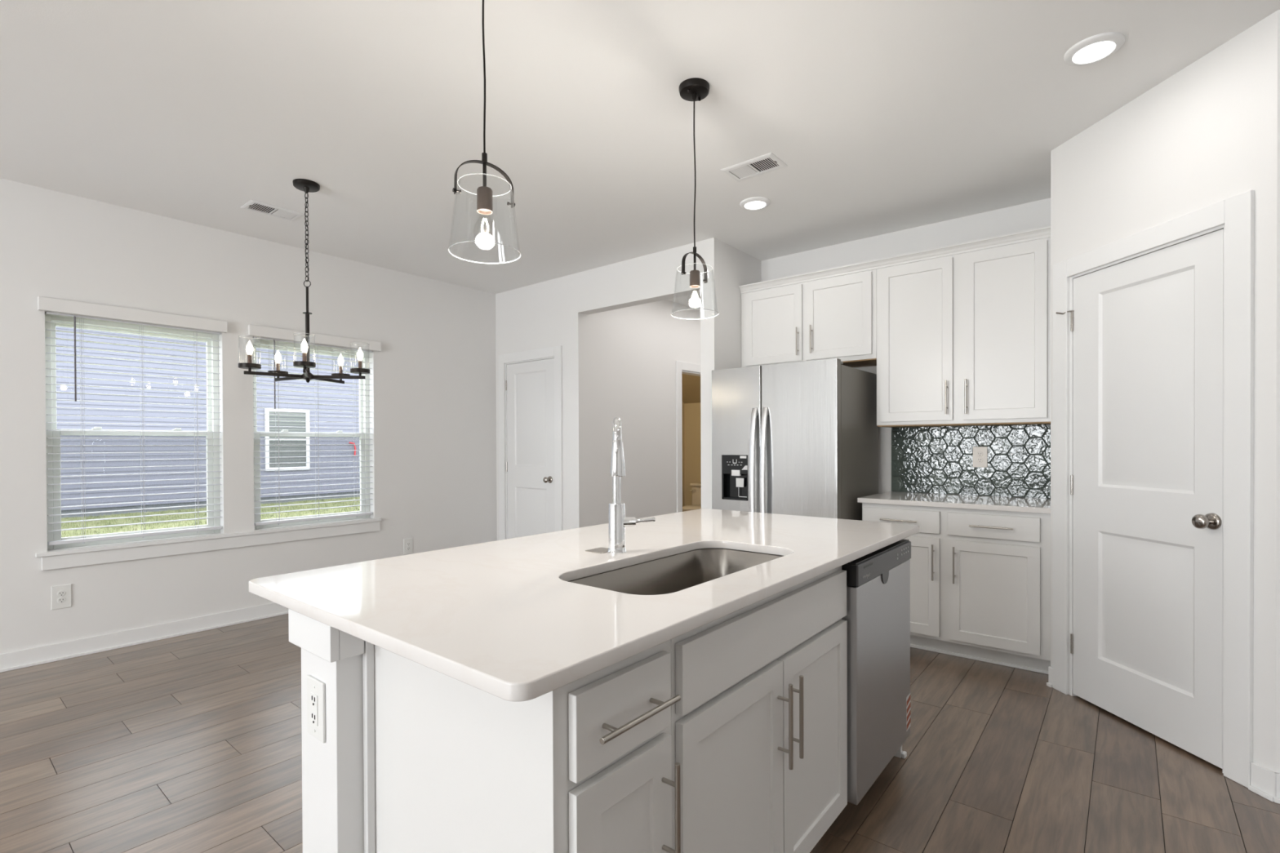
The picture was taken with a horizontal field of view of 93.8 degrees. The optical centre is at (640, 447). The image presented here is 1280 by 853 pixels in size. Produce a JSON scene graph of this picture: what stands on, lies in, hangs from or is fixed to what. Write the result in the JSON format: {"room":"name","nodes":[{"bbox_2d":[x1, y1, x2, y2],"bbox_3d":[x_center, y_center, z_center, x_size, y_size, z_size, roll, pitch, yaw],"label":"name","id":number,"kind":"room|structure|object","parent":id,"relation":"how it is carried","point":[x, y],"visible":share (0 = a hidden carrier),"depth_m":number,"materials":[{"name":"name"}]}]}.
{"room":"kitchen","nodes":[
{"label":"kitchen","id":0,"kind":"room"},
{"bbox_2d":[0,177,497,653],"bbox_3d":[-4.330,-0.119,2.481,0.140,2.740,9.022,0,0,39],"label":"wall","id":1,"kind":"structure","parent":0,"point":[433,391],"depth_m":4.17,"materials":[{"name":"white paint"}]},
{"bbox_2d":[51,583,71,609],"bbox_3d":[-3.396,0.874,3.511,0.009,0.137,0.086,0,0,39],"label":"wall outlet","id":2,"kind":"object","parent":1,"relation":"attached to","point":[61,597],"visible":1,"depth_m":3.51,"materials":[{"name":"white plastic"}]},
{"bbox_2d":[57,590,65,596],"bbox_3d":[-3.394,0.855,3.510,0.004,0.035,0.035,0,0,39],"label":"receptacle","id":3,"kind":"object","parent":2,"relation":"attached to","point":[60,593],"depth_m":3.51,"materials":[{"name":"white plastic"}]},
{"bbox_2d":[57,597,65,603],"bbox_3d":[-3.394,0.894,3.510,0.004,0.035,0.035,0,0,39],"label":"receptacle","id":4,"kind":"object","parent":2,"relation":"attached to","point":[60,600],"depth_m":3.51,"materials":[{"name":"white plastic"}]},
{"bbox_2d":[44,315,220,550],"bbox_3d":[-3.247,-0.098,3.870,0.065,1.391,0.874,0,0,39],"label":"window","id":5,"kind":"structure","parent":1,"relation":"in","point":[51,535],"depth_m":3.79,"materials":[{"name":"white plastic"}]},
{"bbox_2d":[37,296,227,545],"bbox_3d":[-3.175,-0.147,3.808,0.093,1.446,0.926,0,0,39],"label":"window blind","id":6,"kind":"object","parent":5,"relation":"attached to","point":[46,304],"visible":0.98,"depth_m":3.76,"materials":[{"name":"white paint"}]},
{"bbox_2d":[0,602,288,672],"bbox_3d":[-4.223,1.202,2.484,0.024,0.098,8.902,0,0,39],"label":"baseboard","id":7,"kind":"structure","parent":1,"relation":"attached to","point":[33,656],"depth_m":3.75,"materials":[{"name":"white paint"}]},
{"bbox_2d":[35,518,381,570],"bbox_3d":[-2.845,0.647,4.239,0.111,0.106,2.039,0,0,39],"label":"window sill","id":8,"kind":"structure","parent":1,"relation":"attached to","point":[120,553],"depth_m":4.00,"materials":[{"name":"white paint"}]},
{"bbox_2d":[253,339,369,528],"bbox_3d":[-2.574,-0.106,4.697,0.065,1.391,0.883,0,0,39],"label":"window","id":9,"kind":"structure","parent":1,"relation":"in","point":[363,438],"depth_m":4.76,"materials":[{"name":"white plastic"}]},
{"bbox_2d":[248,324,381,525],"bbox_3d":[-2.494,-0.155,4.644,0.093,1.446,0.966,0,0,39],"label":"window blind","id":10,"kind":"object","parent":9,"relation":"attached to","point":[253,330],"visible":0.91,"depth_m":4.59,"materials":[{"name":"white paint"}]},
{"bbox_2d":[403,537,412,554],"bbox_3d":[-2.017,0.856,5.204,0.009,0.135,0.082,0,0,39],"label":"wall outlet","id":11,"kind":"object","parent":1,"relation":"attached to","point":[407,543],"visible":1,"depth_m":5.20,"materials":[{"name":"white plastic"}]},
{"bbox_2d":[495,237,723,540],"bbox_3d":[-0.406,-0.152,5.181,2.535,2.740,0.120,0,0,39],"label":"wall","id":12,"kind":"structure","parent":0,"point":[553,313],"depth_m":5.21,"materials":[{"name":"white paint"}]},
{"bbox_2d":[497,345,563,540],"bbox_3d":[-1.022,0.153,5.636,0.890,2.128,0.177,0,0,39],"label":"door","id":13,"kind":"structure","parent":12,"relation":"in","point":[531,381],"depth_m":5.61,"materials":[{"name":"white paint"}]},
{"bbox_2d":[0,0,1279,310],"bbox_3d":[0.097,-1.575,1.505,8.194,0.150,13.120,0,0,39],"label":"ceiling","id":14,"kind":"structure","parent":0,"point":[883,117],"depth_m":2.65,"materials":[{"name":"white paint"}]},
{"bbox_2d":[240,199,304,221],"bbox_3d":[-2.329,-1.501,3.797,0.190,0.008,0.300,0,0,39],"label":"ceiling vent","id":15,"kind":"object","parent":14,"relation":"in","point":[252,205],"visible":0.99,"depth_m":3.79,"materials":[{"name":"white metal"}]},
{"bbox_2d":[238,178,369,383],"bbox_3d":[-1.919,-0.939,3.408,0.638,1.130,0.632,0,0,39],"label":"chandelier","id":16,"kind":"object","parent":14,"relation":"hanging from","point":[308,186],"visible":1,"depth_m":3.41,"materials":[{"name":"black metal"}]},
{"bbox_2d":[448,0,520,254],"bbox_3d":[-0.441,-1.024,1.690,0.200,0.949,0.200,0,0,-36],"label":"pendant light","id":17,"kind":"object","parent":14,"relation":"hanging from","point":[484,193],"visible":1,"depth_m":1.69,"materials":[{"name":"black metal"}]},
{"bbox_2d":[476,186,493,214],"bbox_3d":[-0.440,-0.699,1.692,0.043,0.064,0.043,0,0,-36],"label":"socket","id":18,"kind":"object","parent":17,"relation":"attached to","point":[484,193],"depth_m":1.68,"materials":[{"name":"brown metal"}]},
{"bbox_2d":[671,77,719,313],"bbox_3d":[0.227,-1.032,2.503,0.200,0.949,0.200,0,0,39],"label":"pendant light","id":19,"kind":"object","parent":14,"relation":"hanging from","point":[694,89],"visible":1,"depth_m":2.49,"materials":[{"name":"black metal"}]},
{"bbox_2d":[689,270,700,288],"bbox_3d":[0.229,-0.707,2.505,0.043,0.064,0.043,0,0,39],"label":"socket","id":20,"kind":"object","parent":19,"relation":"attached to","point":[695,282],"depth_m":2.49,"materials":[{"name":"brown metal"}]},
{"bbox_2d":[720,152,787,182],"bbox_3d":[0.615,-1.509,3.231,0.300,0.008,0.190,0,0,39],"label":"ceiling vent","id":21,"kind":"object","parent":14,"relation":"in","point":[768,162],"visible":1,"depth_m":3.22,"materials":[{"name":"white metal"}]},
{"bbox_2d":[739,196,770,209],"bbox_3d":[0.712,-1.509,3.707,0.186,0.016,0.186,0,0,39],"label":"recessed light","id":22,"kind":"object","parent":14,"relation":"in","point":[755,202],"visible":1,"depth_m":3.68,"materials":[{"name":"white paint"}]},
{"bbox_2d":[744,200,765,208],"bbox_3d":[0.712,-1.505,3.707,0.128,0.004,0.128,0,0,39],"label":"diffuser","id":23,"kind":"object","parent":22,"relation":"attached to","point":[748,204],"depth_m":3.70,"materials":[{"name":"white plastic"}]},
{"bbox_2d":[1063,31,1124,66],"bbox_3d":[1.717,-1.504,2.266,0.186,0.016,0.186,0,0,39],"label":"recessed light","id":24,"kind":"object","parent":14,"relation":"in","point":[1095,48],"visible":1,"depth_m":2.25,"materials":[{"name":"white paint"}]},
{"bbox_2d":[1072,40,1115,62],"bbox_3d":[1.717,-1.500,2.266,0.128,0.004,0.128,0,0,39],"label":"diffuser","id":25,"kind":"object","parent":24,"relation":"attached to","point":[1092,51],"depth_m":2.26,"materials":[{"name":"white plastic"}]},
{"bbox_2d":[0,613,1279,852],"bbox_3d":[0.083,1.242,1.492,8.154,0.004,13.000,0,0,39],"label":"floor","id":26,"kind":"structure","parent":0,"point":[191,743],"depth_m":2.32,"materials":[{"name":"brown wood"}]},
{"bbox_2d":[288,608,375,852],"bbox_3d":[-0.100,0.794,2.052,0.215,0.886,1.949,0,0,39],"label":"island post","id":27,"kind":"object","parent":26,"relation":"on","point":[339,780],"visible":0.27,"depth_m":1.29,"materials":[{"name":"white paint"}]},
{"bbox_2d":[306,675,325,743],"bbox_3d":[-0.710,0.570,1.308,0.083,0.128,0.009,0,0,39],"label":"wall outlet","id":28,"kind":"object","parent":27,"relation":"attached to","point":[316,689],"visible":1,"depth_m":1.30,"materials":[{"name":"white plastic"}]},
{"bbox_2d":[310,692,318,726],"bbox_3d":[-0.711,0.570,1.306,0.033,0.066,0.003,0,0,39],"label":"receptacle","id":29,"kind":"object","parent":28,"relation":"attached to","point":[313,695],"depth_m":1.30,"materials":[{"name":"white plastic"}]},
{"bbox_2d":[373,640,680,852],"bbox_3d":[-0.238,0.800,1.229,0.637,0.886,0.314,0,0,39],"label":"base cabinet","id":30,"kind":"object","parent":26,"relation":"on","point":[584,765],"visible":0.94,"depth_m":1.07,"materials":[{"name":"white paint"}]},
{"bbox_2d":[682,482,701,511],"bbox_3d":[0.797,0.844,8.059,0.490,0.700,0.689,0,0,39],"label":"toilet","id":31,"kind":"object","parent":26,"relation":"on","point":[695,490],"visible":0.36,"depth_m":8.24,"materials":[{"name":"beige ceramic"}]},
{"bbox_2d":[671,565,847,852],"bbox_3d":[0.158,0.795,1.700,0.619,0.886,0.913,0,0,39],"label":"base cabinet","id":32,"kind":"object","parent":26,"relation":"on","point":[759,720],"visible":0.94,"depth_m":1.47,"materials":[{"name":"white paint"}]},
{"bbox_2d":[248,508,919,702],"bbox_3d":[0.080,0.336,1.972,1.057,0.027,2.088,0,0,39],"label":"countertop","id":33,"kind":"structure","parent":32,"relation":"on","point":[503,619],"depth_m":1.35,"materials":[{"name":"white stone"}]},
{"bbox_2d":[585,416,655,554],"bbox_3d":[-0.077,0.116,1.835,0.200,0.418,0.197,0,0,39],"label":"kitchen faucet","id":34,"kind":"object","parent":33,"relation":"on","point":[618,522],"visible":1,"depth_m":1.82,"materials":[{"name":"silver metal"}]},
{"bbox_2d":[607,502,626,554],"bbox_3d":[-0.072,0.248,1.847,0.060,0.153,0.060,0,0,39],"label":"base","id":35,"kind":"object","parent":34,"relation":"attached to","point":[617,518],"depth_m":1.83,"materials":[{"name":"silver metal"}]},
{"bbox_2d":[567,548,783,595],"bbox_3d":[0.136,0.463,1.705,0.415,0.224,0.829,0,0,39],"label":"sink","id":36,"kind":"object","parent":33,"relation":"in","point":[680,571],"visible":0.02,"depth_m":1.96,"materials":[{"name":"silver metal"}]},
{"bbox_2d":[711,358,878,520],"bbox_3d":[1.079,0.336,4.198,0.896,1.764,0.852,0,0,39],"label":"refrigerator","id":37,"kind":"object","parent":26,"relation":"on","point":[800,438],"visible":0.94,"depth_m":3.88,"materials":[{"name":"grey metal"}]},
{"bbox_2d":[841,539,911,804],"bbox_3d":[0.643,0.796,2.283,0.585,0.873,0.594,0,0,39],"label":"dishwasher","id":38,"kind":"object","parent":26,"relation":"on","point":[877,616],"visible":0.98,"depth_m":2.02,"materials":[{"name":"silver metal"}]},
{"bbox_2d":[893,745,906,759],"bbox_3d":[0.828,0.787,2.554,0.580,0.886,0.030,0,0,39],"label":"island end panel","id":39,"kind":"object","parent":26,"relation":"on","point":[900,753],"visible":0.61,"depth_m":2.38,"materials":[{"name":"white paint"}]},
{"bbox_2d":[862,502,1050,674],"bbox_3d":[1.960,0.780,3.679,0.992,0.876,0.668,0,0,39],"label":"base cabinet","id":40,"kind":"object","parent":26,"relation":"on","point":[980,579],"visible":0.76,"depth_m":3.36,"materials":[{"name":"white paint"}]},
{"bbox_2d":[857,491,1050,513],"bbox_3d":[1.958,0.327,3.690,1.008,0.029,0.647,0,0,39],"label":"countertop","id":41,"kind":"structure","parent":40,"relation":"on","point":[1041,505],"depth_m":3.55,"materials":[{"name":"white stone"}]},
{"bbox_2d":[587,299,700,526],"bbox_3d":[0.659,-0.167,6.762,0.110,2.740,3.678,0,0,39],"label":"wall","id":42,"kind":"structure","parent":0,"point":[633,352],"depth_m":5.86,"materials":[{"name":"white paint"}]},
{"bbox_2d":[675,360,700,512],"bbox_3d":[0.646,0.140,6.736,0.129,2.128,0.956,0,0,39],"label":"door frame","id":43,"kind":"structure","parent":42,"relation":"attached to","point":[680,366],"depth_m":6.35,"materials":[{"name":"white paint"}]},
{"bbox_2d":[681,400,684,506],"bbox_3d":[-0.034,-0.151,7.893,0.100,2.700,2.200,0,0,39],"label":"wall","id":44,"kind":"structure","parent":0,"point":[682,403],"depth_m":8.62,"materials":[{"name":"beige paint"}]},
{"bbox_2d":[681,373,700,403],"bbox_3d":[0.698,-1.069,7.804,1.144,0.870,1.200,0,0,39],"label":"ceiling","id":45,"kind":"structure","parent":0,"point":[691,384],"depth_m":8.24,"materials":[{"name":"beige paint"}]},
{"bbox_2d":[684,402,701,505],"bbox_3d":[1.110,-0.159,8.316,1.140,2.700,0.100,0,0,39],"label":"wall","id":46,"kind":"structure","parent":0,"point":[692,434],"depth_m":8.56,"materials":[{"name":"beige paint"}]},
{"bbox_2d":[722,241,760,368],"bbox_3d":[1.761,-0.166,5.929,0.119,2.740,3.778,0,0,39],"label":"wall","id":47,"kind":"structure","parent":0,"point":[740,268],"depth_m":4.55,"materials":[{"name":"white paint"}]},
{"bbox_2d":[760,198,1050,498],"bbox_3d":[1.857,-0.155,4.264,2.134,2.740,0.120,0,0,39],"label":"wall","id":48,"kind":"structure","parent":0,"point":[1037,214],"depth_m":4.21,"materials":[{"name":"white paint"}]},
{"bbox_2d":[741,269,876,367],"bbox_3d":[1.262,-0.897,4.412,1.019,0.613,0.388,0,0,39],"label":"upper cabinet","id":49,"kind":"object","parent":48,"relation":"attached to","point":[832,317],"visible":0.94,"depth_m":4.24,"materials":[{"name":"white paint"}]},
{"bbox_2d":[738,226,1050,293],"bbox_3d":[1.549,-1.216,3.978,2.010,0.052,0.036,0,0,39],"label":"crown molding","id":50,"kind":"structure","parent":49,"relation":"attached to","point":[1045,232],"depth_m":3.84,"materials":[{"name":"white paint"}]},
{"bbox_2d":[876,237,1050,427],"bbox_3d":[2.043,-0.672,3.778,0.990,1.061,0.388,0,0,39],"label":"upper cabinet","id":51,"kind":"object","parent":48,"relation":"attached to","point":[963,339],"visible":0.97,"depth_m":3.62,"materials":[{"name":"white paint"}]},
{"bbox_2d":[891,424,1050,498],"bbox_3d":[2.167,0.079,3.931,0.992,0.460,0.008,0,0,39],"label":"tile backsplash","id":52,"kind":"structure","parent":48,"relation":"attached to","point":[925,460],"depth_m":3.93,"materials":[{"name":"grey tile"}]},
{"bbox_2d":[973,446,986,467],"bbox_3d":[2.207,0.060,3.887,0.083,0.134,0.009,0,0,39],"label":"wall outlet","id":53,"kind":"object","parent":52,"relation":"attached to","point":[980,453],"visible":1,"depth_m":3.88,"materials":[{"name":"beige plastic"}]},
{"bbox_2d":[977,451,982,456],"bbox_3d":[2.206,0.040,3.885,0.035,0.035,0.004,0,0,39],"label":"receptacle","id":54,"kind":"object","parent":53,"relation":"attached to","point":[979,453],"depth_m":3.88,"materials":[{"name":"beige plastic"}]},
{"bbox_2d":[977,457,982,462],"bbox_3d":[2.206,0.079,3.886,0.035,0.035,0.004,0,0,39],"label":"receptacle","id":55,"kind":"object","parent":53,"relation":"attached to","point":[980,460],"depth_m":3.88,"materials":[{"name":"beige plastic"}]},
{"bbox_2d":[1050,10,1277,772],"bbox_3d":[2.214,-0.146,2.579,0.115,2.740,0.998,0,0,-6],"label":"wall","id":56,"kind":"structure","parent":0,"point":[1206,135],"depth_m":2.27,"materials":[{"name":"white paint"}]},
{"bbox_2d":[1052,190,1254,787],"bbox_3d":[2.178,0.149,2.596,0.177,2.150,0.900,0,0,-6],"label":"door","id":57,"kind":"structure","parent":56,"relation":"in","point":[1153,433],"depth_m":2.49,"materials":[{"name":"white paint"}]},
{"bbox_2d":[1046,666,1276,801],"bbox_3d":[2.151,1.176,2.576,0.026,0.098,1.008,0,0,-6],"label":"baseboard","id":58,"kind":"structure","parent":56,"relation":"attached to","point":[1263,780],"depth_m":2.11,"materials":[{"name":"white paint"}]},
{"bbox_2d":[1275,9,1279,773],"bbox_3d":[3.339,-0.141,1.233,2.820,2.740,0.120,0,0,39],"label":"wall","id":59,"kind":"structure","parent":0,"point":[1277,435],"depth_m":2.08,"materials":[{"name":"white paint"}]},
{"bbox_2d":[1274,772,1279,804],"bbox_3d":[3.250,1.180,1.225,2.704,0.098,0.024,0,0,39],"label":"baseboard","id":60,"kind":"structure","parent":59,"relation":"attached to","point":[1277,800],"depth_m":2.07,"materials":[{"name":"white paint"}]},
{"label":"outside","id":61,"kind":"structure","parent":0,"visible":0},
{"bbox_2d":[61,496,359,537],"bbox_3d":[-4.406,1.454,12.630,12.780,0.087,32.000,0,0,39],"label":"lawn","id":62,"kind":"structure","parent":61,"point":[70,533],"depth_m":12.95,"materials":[{"name":"green plant"}]},
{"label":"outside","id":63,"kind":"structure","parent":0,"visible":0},
{"bbox_2d":[55,326,359,518],"bbox_3d":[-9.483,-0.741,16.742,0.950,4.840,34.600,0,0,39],"label":"house","id":64,"kind":"structure","parent":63,"point":[327,445],"depth_m":14.34,"materials":[{"name":"grey"}]},
{"bbox_2d":[268,412,306,466],"bbox_3d":[-9.621,-0.231,16.337,0.004,1.447,0.930,0,0,39],"label":"blind","id":65,"kind":"object","parent":64,"relation":"hanging from","point":[290,425],"depth_m":16.34,"materials":[{"name":"grey"}]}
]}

